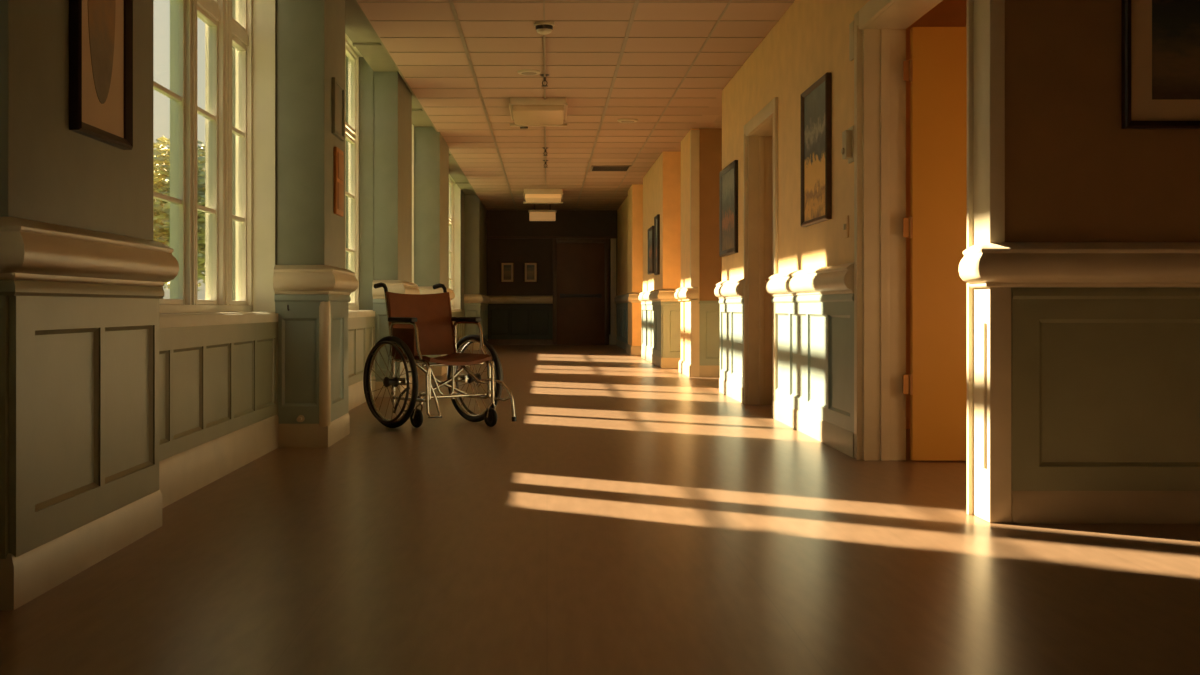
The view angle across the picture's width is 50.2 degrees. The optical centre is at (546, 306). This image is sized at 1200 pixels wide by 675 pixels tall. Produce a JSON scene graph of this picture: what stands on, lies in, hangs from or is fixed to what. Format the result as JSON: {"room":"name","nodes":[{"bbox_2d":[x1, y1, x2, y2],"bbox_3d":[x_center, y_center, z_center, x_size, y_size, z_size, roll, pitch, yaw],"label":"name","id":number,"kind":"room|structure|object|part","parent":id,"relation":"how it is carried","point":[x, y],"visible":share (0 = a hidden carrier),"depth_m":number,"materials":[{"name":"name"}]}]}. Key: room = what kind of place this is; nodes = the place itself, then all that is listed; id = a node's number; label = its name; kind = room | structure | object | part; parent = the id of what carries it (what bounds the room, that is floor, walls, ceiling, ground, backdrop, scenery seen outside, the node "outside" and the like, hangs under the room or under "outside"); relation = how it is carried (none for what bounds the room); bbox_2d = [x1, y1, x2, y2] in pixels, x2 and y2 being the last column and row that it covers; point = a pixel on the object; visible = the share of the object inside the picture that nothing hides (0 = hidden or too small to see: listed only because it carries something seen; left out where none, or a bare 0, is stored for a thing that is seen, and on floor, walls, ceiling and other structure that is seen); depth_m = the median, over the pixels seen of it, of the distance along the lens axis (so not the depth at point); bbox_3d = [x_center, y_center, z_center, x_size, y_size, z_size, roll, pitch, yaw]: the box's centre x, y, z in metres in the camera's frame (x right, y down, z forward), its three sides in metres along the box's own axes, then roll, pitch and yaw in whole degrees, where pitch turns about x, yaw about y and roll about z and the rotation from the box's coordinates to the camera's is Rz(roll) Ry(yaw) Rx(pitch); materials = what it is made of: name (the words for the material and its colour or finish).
{"room":"hospital interior","nodes":[
{"label":"hospital interior","id":0,"kind":"room"},
{"bbox_2d":[0,0,487,558],"bbox_3d":[-1.520,-0.750,11.500,0.600,3.100,31.400,0,0,0],"label":"wall","id":1,"kind":"structure","parent":0,"point":[94,394],"depth_m":5.31,"materials":[{"name":"green paint"}]},
{"bbox_2d":[0,217,178,286],"bbox_3d":[-1.454,-0.156,4.027,0.192,0.168,1.399,0,0,0],"label":"handrail","id":2,"kind":"object","parent":1,"relation":"attached to","point":[30,250],"visible":0.93,"depth_m":3.75,"materials":[{"name":"beige wood"}]},
{"bbox_2d":[69,0,132,149],"bbox_3d":[-1.413,-1.025,4.075,0.035,0.990,0.490,0,0,0],"label":"framed picture","id":3,"kind":"object","parent":1,"relation":"attached to","point":[100,31],"visible":1,"depth_m":4.07,"materials":[{"name":"brown wood"}]},
{"bbox_2d":[88,0,115,103],"bbox_3d":[-1.419,-1.025,4.075,0.005,0.756,0.256,0,0,0],"label":"artwork","id":4,"kind":"object","parent":3,"relation":"attached to","point":[101,13],"depth_m":4.08},
{"bbox_2d":[0,339,487,609],"bbox_3d":[-1.388,0.700,11.500,0.324,0.200,31.000,0,0,0],"label":"baseboard","id":5,"kind":"structure","parent":1,"relation":"attached to","point":[25,577],"depth_m":5.09,"materials":[{"name":"beige wood"}]},
{"bbox_2d":[153,0,357,327],"bbox_3d":[-1.488,-1.083,6.551,0.580,2.335,3.162,0,0,0],"label":"window","id":6,"kind":"structure","parent":1,"relation":"in","point":[222,31],"depth_m":6.61,"materials":[{"name":"white paint"}]},
{"bbox_3d":[-1.720,-1.109,6.145,0.044,2.198,2.206,0,0,0],"label":"sash","id":7,"kind":"part","parent":6,"relation":"part of","materials":[{"name":"white paint"}]},
{"bbox_3d":[-1.603,0.057,6.145,0.145,0.057,2.350,0,0,0],"label":"sill","id":8,"kind":"part","parent":6,"relation":"part of","materials":[{"name":"paint"}]},
{"bbox_2d":[296,415,304,421],"bbox_3d":[-1.400,0.635,7.254,0.039,0.040,0.068,0,0,0],"label":"door stop","id":9,"kind":"object","parent":1,"relation":"attached to","point":[300,418],"visible":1,"depth_m":7.28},
{"bbox_2d":[319,301,330,426],"bbox_3d":[-1.272,0.333,7.315,0.072,0.735,0.072,0,0,0],"label":"guard","id":10,"kind":"object","parent":1,"relation":"attached to","point":[324,308],"visible":1,"depth_m":7.29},
{"bbox_2d":[332,77,344,140],"bbox_3d":[-1.259,-1.190,7.720,0.022,0.330,0.350,0,0,0],"label":"framed picture","id":11,"kind":"object","parent":1,"relation":"attached to","point":[338,90],"visible":1,"depth_m":7.72,"materials":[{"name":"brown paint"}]},
{"bbox_3d":[-1.264,-1.190,7.720,0.012,0.300,0.320,0,0,0],"label":"panel","id":12,"kind":"part","parent":11,"relation":"part of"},
{"bbox_2d":[334,146,343,216],"bbox_3d":[-1.257,-0.755,7.740,0.026,0.400,0.260,0,0,0],"label":"wall plaque","id":13,"kind":"object","parent":1,"relation":"attached to","point":[338,154],"visible":1,"depth_m":7.67,"materials":[{"name":"orange wood"}]},
{"bbox_2d":[345,33,419,317],"bbox_3d":[-1.518,-1.083,11.146,0.520,2.335,3.052,0,0,0],"label":"window","id":14,"kind":"structure","parent":1,"relation":"in","point":[352,127],"depth_m":11.35,"materials":[{"name":"white paint"}]},
{"bbox_3d":[-1.720,-1.109,10.530,0.044,2.198,1.676,0,0,0],"label":"sash","id":15,"kind":"part","parent":14,"relation":"part of","materials":[{"name":"white paint"}]},
{"bbox_3d":[-1.720,-1.105,10.530,0.116,2.290,1.760,0,0,0],"label":"frame","id":16,"kind":"part","parent":14,"relation":"part of","materials":[{"name":"white paint"}]},
{"bbox_3d":[-1.603,0.057,10.530,0.145,0.057,1.820,0,0,0],"label":"sill","id":17,"kind":"part","parent":14,"relation":"part of","materials":[{"name":"paint"}]},
{"bbox_2d":[345,0,478,197],"bbox_3d":[-1.585,-2.205,11.500,0.630,0.330,31.400,0,0,0],"label":"soffit","id":18,"kind":"structure","parent":1,"relation":"attached to","point":[358,28],"depth_m":10.69,"materials":[{"name":"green paint"}]},
{"bbox_2d":[418,286,454,300],"bbox_3d":[-1.364,-0.156,15.610,0.372,0.168,1.524,0,0,0],"label":"handrail","id":19,"kind":"object","parent":1,"relation":"attached to","point":[423,289],"visible":0.42,"depth_m":14.87,"materials":[{"name":"beige wood"}]},
{"bbox_2d":[449,174,461,311],"bbox_3d":[-1.654,-1.083,21.550,0.248,2.335,2.760,0,0,0],"label":"window","id":20,"kind":"structure","parent":1,"relation":"in","point":[451,180],"depth_m":22.83,"materials":[{"name":"glass"}]},
{"bbox_3d":[-1.720,-1.109,21.550,0.044,2.198,2.616,0,0,0],"label":"sash","id":21,"kind":"part","parent":20,"relation":"part of","materials":[{"name":"white paint"}]},
{"bbox_3d":[-1.720,-1.105,21.550,0.116,2.290,2.700,0,0,0],"label":"frame","id":22,"kind":"part","parent":20,"relation":"part of","materials":[{"name":"white paint"}]},
{"bbox_3d":[-1.603,0.057,21.550,0.145,0.057,2.760,0,0,0],"label":"sill","id":23,"kind":"part","parent":20,"relation":"part of","materials":[{"name":"paint"}]},
{"bbox_2d":[464,294,489,303],"bbox_3d":[-1.374,-0.156,25.464,0.352,0.168,3.072,0,0,0],"label":"handrail","id":24,"kind":"object","parent":1,"relation":"attached to","point":[468,298],"visible":0.99,"depth_m":23.95,"materials":[{"name":"beige wood"}]},
{"bbox_2d":[487,210,616,344],"bbox_3d":[0.200,-0.620,27.070,4.200,2.840,0.260,0,0,0],"label":"wall","id":25,"kind":"structure","parent":0,"point":[511,236],"depth_m":27.00,"materials":[{"name":"paint"}]},
{"bbox_2d":[500,261,514,282],"bbox_3d":[-0.835,-0.730,26.983,0.310,0.460,0.035,0,0,0],"label":"framed picture","id":26,"kind":"object","parent":25,"relation":"attached to","point":[507,268],"visible":1,"depth_m":26.99,"materials":[{"name":"brown wood"}]},
{"bbox_2d":[504,265,510,279],"bbox_3d":[-0.835,-0.730,26.991,0.162,0.312,0.011,0,0,0],"label":"artwork","id":27,"kind":"object","parent":26,"relation":"attached to","point":[507,268],"depth_m":26.99},
{"bbox_2d":[488,296,552,303],"bbox_3d":[-0.575,-0.156,26.964,1.390,0.168,0.072,0,0,0],"label":"handrail","id":28,"kind":"object","parent":25,"relation":"attached to","point":[493,299],"visible":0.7,"depth_m":26.95,"materials":[{"name":"beige wood"}]},
{"bbox_2d":[488,339,552,344],"bbox_3d":[-0.575,0.735,26.989,1.390,0.130,0.022,0,0,0],"label":"baseboard","id":29,"kind":"structure","parent":25,"relation":"attached to","point":[491,341],"depth_m":26.98,"materials":[{"name":"brown wood"}]},
{"bbox_2d":[523,261,537,282],"bbox_3d":[-0.345,-0.730,26.983,0.310,0.460,0.035,0,0,0],"label":"framed picture","id":30,"kind":"object","parent":25,"relation":"attached to","point":[530,268],"visible":1,"depth_m":26.99,"materials":[{"name":"brown wood"}]},
{"bbox_2d":[527,265,533,279],"bbox_3d":[-0.345,-0.730,26.991,0.162,0.312,0.011,0,0,0],"label":"artwork","id":31,"kind":"object","parent":30,"relation":"attached to","point":[530,268],"depth_m":26.99},
{"bbox_3d":[0.105,-1.465,26.970,2.750,0.050,0.060,0,0,0],"label":"header moulding","id":32,"kind":"part","parent":25,"relation":"part of","materials":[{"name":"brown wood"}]},
{"bbox_2d":[557,243,604,344],"bbox_3d":[0.710,-0.277,26.949,1.010,2.137,0.098,0,0,0],"label":"door","id":33,"kind":"structure","parent":25,"relation":"in","point":[580,266],"depth_m":26.96,"materials":[{"name":"brown wood"}]},
{"bbox_2d":[553,239,608,344],"bbox_3d":[0.710,-0.320,26.975,1.180,2.240,0.050,0,0,0],"label":"door frame","id":34,"kind":"structure","parent":25,"relation":"attached to","point":[606,241],"depth_m":26.95,"materials":[{"name":"brown wood"}]},
{"bbox_2d":[609,239,616,344],"bbox_3d":[1.393,-0.320,26.935,0.165,2.240,0.130,0,0,0],"label":"pilaster","id":35,"kind":"object","parent":25,"relation":"attached to","point":[612,338],"visible":0.94,"depth_m":26.90,"materials":[{"name":"beige paint"}]},
{"bbox_2d":[356,0,794,210],"bbox_3d":[1.465,-2.087,11.500,5.470,0.106,31.400,0,0,0],"label":"ceiling","id":36,"kind":"structure","parent":0,"point":[666,66],"depth_m":11.33,"materials":[{"name":"tile"}]},
{"bbox_2d":[518,69,540,74],"bbox_3d":[-0.155,-2.026,11.080,0.200,0.029,0.200,0,0,0],"label":"ceiling speaker","id":37,"kind":"object","parent":36,"relation":"attached to","point":[524,71],"visible":1,"depth_m":11.03,"materials":[{"name":"metal"}]},
{"bbox_2d":[509,97,567,125],"bbox_3d":[-0.090,-1.970,12.960,0.600,0.140,1.020,0,0,0],"label":"ceiling lamp","id":38,"kind":"object","parent":36,"relation":"attached to","point":[525,111],"visible":1,"depth_m":12.50,"materials":[{"name":"white plastic"}]},
{"bbox_2d":[512,105,563,124],"bbox_3d":[-0.085,-1.942,12.950,0.510,0.065,0.960,0,0,0],"label":"diffuser","id":39,"kind":"object","parent":38,"relation":"attached to","point":[521,114],"depth_m":12.71,"materials":[{"name":"white plastic"}]},
{"bbox_2d":[528,204,556,220],"bbox_3d":[-0.090,-1.875,25.400,0.560,0.330,0.240,0,0,0],"label":"lamp","id":40,"kind":"object","parent":36,"relation":"hanging from","point":[534,215],"visible":1,"depth_m":25.30,"materials":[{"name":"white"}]},
{"bbox_2d":[529,212,555,220],"bbox_3d":[-0.090,-1.795,25.400,0.520,0.170,0.200,0,0,0],"label":"diffuser","id":41,"kind":"object","parent":40,"relation":"attached to","point":[533,216],"depth_m":25.30,"materials":[{"name":"white plastic"}]},
{"bbox_2d":[523,189,562,202],"bbox_3d":[-0.070,-1.955,22.610,0.720,0.170,1.020,0,0,0],"label":"ceiling lamp","id":42,"kind":"object","parent":36,"relation":"attached to","point":[530,195],"visible":1,"depth_m":22.12,"materials":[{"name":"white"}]},
{"bbox_2d":[525,194,560,202],"bbox_3d":[-0.065,-1.920,22.600,0.630,0.080,0.960,0,0,0],"label":"diffuser","id":43,"kind":"object","parent":42,"relation":"attached to","point":[530,198],"depth_m":22.18,"materials":[{"name":"white plastic"}]},
{"bbox_2d":[534,21,554,34],"bbox_3d":[-0.020,-2.001,9.200,0.150,0.078,0.150,0,0,0],"label":"smoke detector","id":44,"kind":"object","parent":36,"relation":"attached to","point":[546,27],"visible":1,"depth_m":9.15,"materials":[{"name":"beige plastic"}]},
{"bbox_2d":[543,35,545,181],"bbox_3d":[-0.020,-2.027,14.950,0.016,0.018,11.300,0,0,0],"label":"conduit","id":45,"kind":"object","parent":36,"relation":"attached to","point":[544,53],"visible":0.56,"depth_m":11.21,"materials":[{"name":"metal"}]},
{"bbox_2d":[540,74,548,86],"bbox_3d":[-0.020,-1.991,11.250,0.090,0.106,0.090,0,0,0],"label":"sprinkler","id":46,"kind":"object","parent":36,"relation":"attached to","point":[542,75],"visible":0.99,"depth_m":11.24,"materials":[{"name":"metal"}]},
{"bbox_2d":[590,165,630,170],"bbox_3d":[0.930,-2.034,18.800,0.580,0.012,0.720,0,0,0],"label":"ceiling vent","id":47,"kind":"object","parent":36,"relation":"in","point":[593,167],"visible":1,"depth_m":18.62,"materials":[{"name":"metal"}]},
{"bbox_2d":[618,118,637,122],"bbox_3d":[0.880,-2.026,13.960,0.220,0.029,0.220,0,0,0],"label":"ceiling vent","id":48,"kind":"object","parent":36,"relation":"in","point":[627,120],"visible":1,"depth_m":13.90,"materials":[{"name":"metal"}]},
{"bbox_2d":[0,345,1199,674],"bbox_3d":[1.150,0.860,11.500,6.100,0.120,31.400,0,0,0],"label":"floor","id":49,"kind":"structure","parent":0,"point":[634,515],"depth_m":4.02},
{"bbox_2d":[363,282,515,427],"bbox_3d":[-0.706,0.316,8.600,0.786,0.968,0.890,0,0,-40],"label":"wheelchair","id":50,"kind":"object","parent":49,"relation":"on","point":[418,324],"visible":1,"depth_m":8.63,"materials":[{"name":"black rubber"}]},
{"bbox_3d":[-1.129,-0.128,8.727,0.033,0.081,0.150,0,0,-40],"label":"push handle","id":51,"kind":"part","parent":50,"relation":"part of","materials":[{"name":"black rubber"}]},
{"bbox_3d":[-0.961,0.613,8.430,0.155,0.182,0.025,0,0,40],"label":"brake lever","id":52,"kind":"part","parent":50,"relation":"part of","materials":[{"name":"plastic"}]},
{"bbox_3d":[-0.927,0.271,8.486,0.025,0.738,0.530,0,0,-40],"label":"frame","id":53,"kind":"part","parent":50,"relation":"part of","materials":[{"name":"silver metal"}]},
{"bbox_3d":[-0.867,0.113,8.796,0.515,0.435,0.129,0,0,-40],"label":"backrest","id":54,"kind":"part","parent":50,"relation":"part of","materials":[{"name":"brown leather"}]},
{"bbox_3d":[-0.754,-0.128,9.042,0.033,0.081,0.150,0,0,-40],"label":"push handle","id":55,"kind":"part","parent":50,"relation":"part of","materials":[{"name":"black rubber"}]},
{"bbox_3d":[-0.703,0.352,8.600,0.500,0.069,0.430,0,0,-40],"label":"seat","id":56,"kind":"part","parent":50,"relation":"part of","materials":[{"name":"brown leather"}]},
{"bbox_3d":[-0.552,0.271,8.801,0.025,0.738,0.530,0,0,-40],"label":"frame","id":57,"kind":"part","parent":50,"relation":"part of","materials":[{"name":"silver metal"}]},
{"bbox_2d":[616,0,1199,490],"bbox_3d":[2.771,-0.620,15.867,2.554,2.840,22.302,0,0,-1],"label":"wall","id":58,"kind":"structure","parent":0,"point":[1105,382],"depth_m":4.75,"materials":[{"name":"beige paint"}]},
{"bbox_2d":[614,293,640,303],"bbox_3d":[1.574,-0.156,24.114,0.452,0.168,5.772,0,0,0],"label":"handrail","id":59,"kind":"object","parent":58,"relation":"attached to","point":[629,297],"visible":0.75,"depth_m":21.57,"materials":[{"name":"beige wood"}]},
{"bbox_2d":[648,226,653,273],"bbox_3d":[1.502,-0.815,18.500,0.035,0.670,0.800,0,0,0],"label":"framed picture","id":60,"kind":"object","parent":58,"relation":"attached to","point":[651,229],"visible":0.89,"depth_m":18.43,"materials":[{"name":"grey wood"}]},
{"bbox_2d":[649,230,651,270],"bbox_3d":[1.510,-0.815,18.500,0.011,0.606,0.736,0,0,0],"label":"artwork","id":61,"kind":"object","parent":60,"relation":"attached to","point":[650,231],"depth_m":18.61},
{"bbox_2d":[654,214,659,274],"bbox_3d":[1.502,-0.845,17.500,0.035,0.810,0.500,0,0,0],"label":"framed picture","id":62,"kind":"object","parent":58,"relation":"attached to","point":[657,217],"visible":1,"depth_m":17.26,"materials":[{"name":"brown wood"}]},
{"bbox_2d":[656,219,656,271],"bbox_3d":[1.510,-0.845,17.500,0.011,0.746,0.436,0,0,0],"label":"artwork","id":63,"kind":"object","parent":62,"relation":"attached to","point":[656,219],"depth_m":17.59},
{"bbox_2d":[638,289,680,301],"bbox_3d":[1.699,-0.156,18.514,0.502,0.168,3.572,0,0,0],"label":"handrail","id":64,"kind":"object","parent":58,"relation":"attached to","point":[660,295],"visible":0.6,"depth_m":16.78,"materials":[{"name":"beige wood"}]},
{"bbox_2d":[674,286,697,300],"bbox_3d":[1.664,-0.156,15.215,0.172,0.168,1.314,0,0,0],"label":"handrail","id":65,"kind":"object","parent":58,"relation":"attached to","point":[688,293],"visible":0.98,"depth_m":14.63,"materials":[{"name":"beige wood"}]},
{"bbox_2d":[690,130,698,376],"bbox_3d":[1.690,-0.610,14.630,0.100,2.820,0.060,0,0,0],"label":"trim","id":66,"kind":"structure","parent":58,"relation":"attached to","point":[694,134],"depth_m":14.60,"materials":[{"name":"beige wood"}]},
{"bbox_2d":[719,160,737,256],"bbox_3d":[1.633,-0.870,11.525,0.035,0.800,0.950,0,0,0],"label":"framed picture","id":67,"kind":"object","parent":58,"relation":"attached to","point":[728,177],"visible":1,"depth_m":11.53,"materials":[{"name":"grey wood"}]},
{"bbox_2d":[722,168,733,250],"bbox_3d":[1.641,-0.870,11.525,0.011,0.720,0.870,0,0,0],"label":"artwork","id":68,"kind":"object","parent":67,"relation":"attached to","point":[727,173],"depth_m":11.53},
{"bbox_2d":[714,278,743,298],"bbox_3d":[1.614,-0.156,11.340,0.072,0.168,1.480,0,0,0],"label":"handrail","id":69,"kind":"object","parent":58,"relation":"attached to","point":[731,289],"visible":0.98,"depth_m":11.12,"materials":[{"name":"beige wood"}]},
{"bbox_2d":[744,97,777,404],"bbox_3d":[1.745,-0.350,9.870,0.250,2.300,1.460,0,0,0],"label":"door frame","id":70,"kind":"structure","parent":58,"relation":"attached to","point":[761,132],"depth_m":10.48,"materials":[{"name":"beige wood"}]},
{"bbox_2d":[766,262,853,296],"bbox_3d":[1.614,-0.156,8.018,0.072,0.168,2.445,0,0,0],"label":"handrail","id":71,"kind":"object","parent":58,"relation":"attached to","point":[834,279],"visible":0.93,"depth_m":7.63,"materials":[{"name":"beige wood"}]},
{"bbox_2d":[801,72,831,226],"bbox_3d":[1.633,-0.935,7.790,0.035,0.850,0.740,0,0,0],"label":"framed picture","id":72,"kind":"object","parent":58,"relation":"attached to","point":[816,101],"visible":1,"depth_m":7.74,"materials":[{"name":"brown wood"}]},
{"bbox_2d":[804,81,824,221],"bbox_3d":[1.641,-0.935,7.790,0.011,0.802,0.692,0,0,0],"label":"artwork","id":73,"kind":"object","parent":72,"relation":"attached to","point":[814,96],"depth_m":7.82},
{"bbox_2d":[844,216,848,237],"bbox_3d":[1.640,-0.440,7.030,0.020,0.120,0.076,0,0,0],"label":"light switch","id":74,"kind":"object","parent":58,"relation":"attached to","point":[846,218],"visible":1,"depth_m":7.02,"materials":[{"name":"beige plastic"}]},
{"bbox_2d":[841,126,853,162],"bbox_3d":[1.619,-0.875,6.900,0.062,0.190,0.120,0,0,0],"label":"thermostat","id":75,"kind":"object","parent":58,"relation":"attached to","point":[847,151],"visible":0.94,"depth_m":6.86,"materials":[{"name":"beige plastic"}]},
{"bbox_3d":[1.643,-0.875,6.900,0.014,0.190,0.120,0,0,0],"label":"plate","id":76,"kind":"part","parent":75,"relation":"part of","materials":[{"name":"beige plastic"}]},
{"bbox_2d":[849,21,853,60],"bbox_3d":[1.643,-1.430,6.875,0.015,0.200,0.100,0,0,0],"label":"door sign","id":77,"kind":"object","parent":58,"relation":"attached to","point":[851,25],"visible":0.74,"depth_m":6.87,"materials":[{"name":"beige plastic"}]},
{"bbox_2d":[854,0,942,460],"bbox_3d":[1.745,-0.375,5.857,0.250,2.350,1.865,0,0,0],"label":"door frame","id":78,"kind":"structure","parent":58,"relation":"attached to","point":[880,26],"depth_m":6.67,"materials":[{"name":"beige wood"}]},
{"bbox_2d":[616,339,1199,523],"bbox_3d":[1.605,0.725,15.800,1.577,0.150,22.350,0,0,-5],"label":"baseboard","id":79,"kind":"structure","parent":58,"relation":"attached to","point":[1027,507],"depth_m":4.73,"materials":[{"name":"white paint"}]},
{"bbox_2d":[903,27,966,460],"bbox_3d":[2.385,-0.327,6.577,1.090,2.237,0.135,0,0,0],"label":"door","id":80,"kind":"structure","parent":58,"relation":"in","point":[936,69],"depth_m":6.60,"materials":[{"name":"orange paint"}]},
{"bbox_2d":[967,0,1010,522],"bbox_3d":[1.670,-0.620,4.840,0.100,2.840,0.210,0,0,0],"label":"trim","id":81,"kind":"structure","parent":58,"relation":"attached to","point":[988,309],"depth_m":4.75,"materials":[{"name":"white wood"}]},
{"bbox_2d":[958,242,1199,287],"bbox_3d":[2.439,-0.156,4.795,1.722,0.168,0.229,0,0,0],"label":"handrail","id":82,"kind":"object","parent":58,"relation":"attached to","point":[1007,264],"visible":1,"depth_m":4.70,"materials":[{"name":"beige wood"}]},
{"bbox_2d":[1121,0,1199,128],"bbox_3d":[2.575,-1.055,4.729,0.890,0.790,0.035,0,0,0],"label":"framed picture","id":83,"kind":"object","parent":58,"relation":"attached to","point":[1160,39],"visible":1,"depth_m":4.73,"materials":[{"name":"brown wood"}]},
{"bbox_2d":[1152,0,1199,99],"bbox_3d":[2.575,-1.055,4.737,0.675,0.575,0.011,0,0,0],"label":"artwork","id":84,"kind":"object","parent":83,"relation":"attached to","point":[1175,23],"depth_m":4.73},
{"bbox_2d":[906,0,966,428],"bbox_3d":[3.025,-0.620,7.050,2.350,2.840,4.300,0,0,0],"label":"wall","id":85,"kind":"structure","parent":0,"point":[948,13],"depth_m":8.40,"materials":[{"name":"beige paint"}]},
{"label":"outside","id":86,"kind":"structure","parent":0,"visible":0},
{"bbox_3d":[-45.910,1.325,55.000,88.180,0.150,170.000,0,0,0],"label":"ground","id":87,"kind":"structure","parent":86,"visible":0},
{"bbox_2d":[154,136,204,290],"bbox_3d":[-13.449,-2.510,47.021,5.515,7.532,5.550,0,0,0],"label":"tree","id":88,"kind":"object","parent":87,"relation":"on","point":[161,208],"visible":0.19,"depth_m":45.70,"materials":[{"name":"green plant"}]}
]}

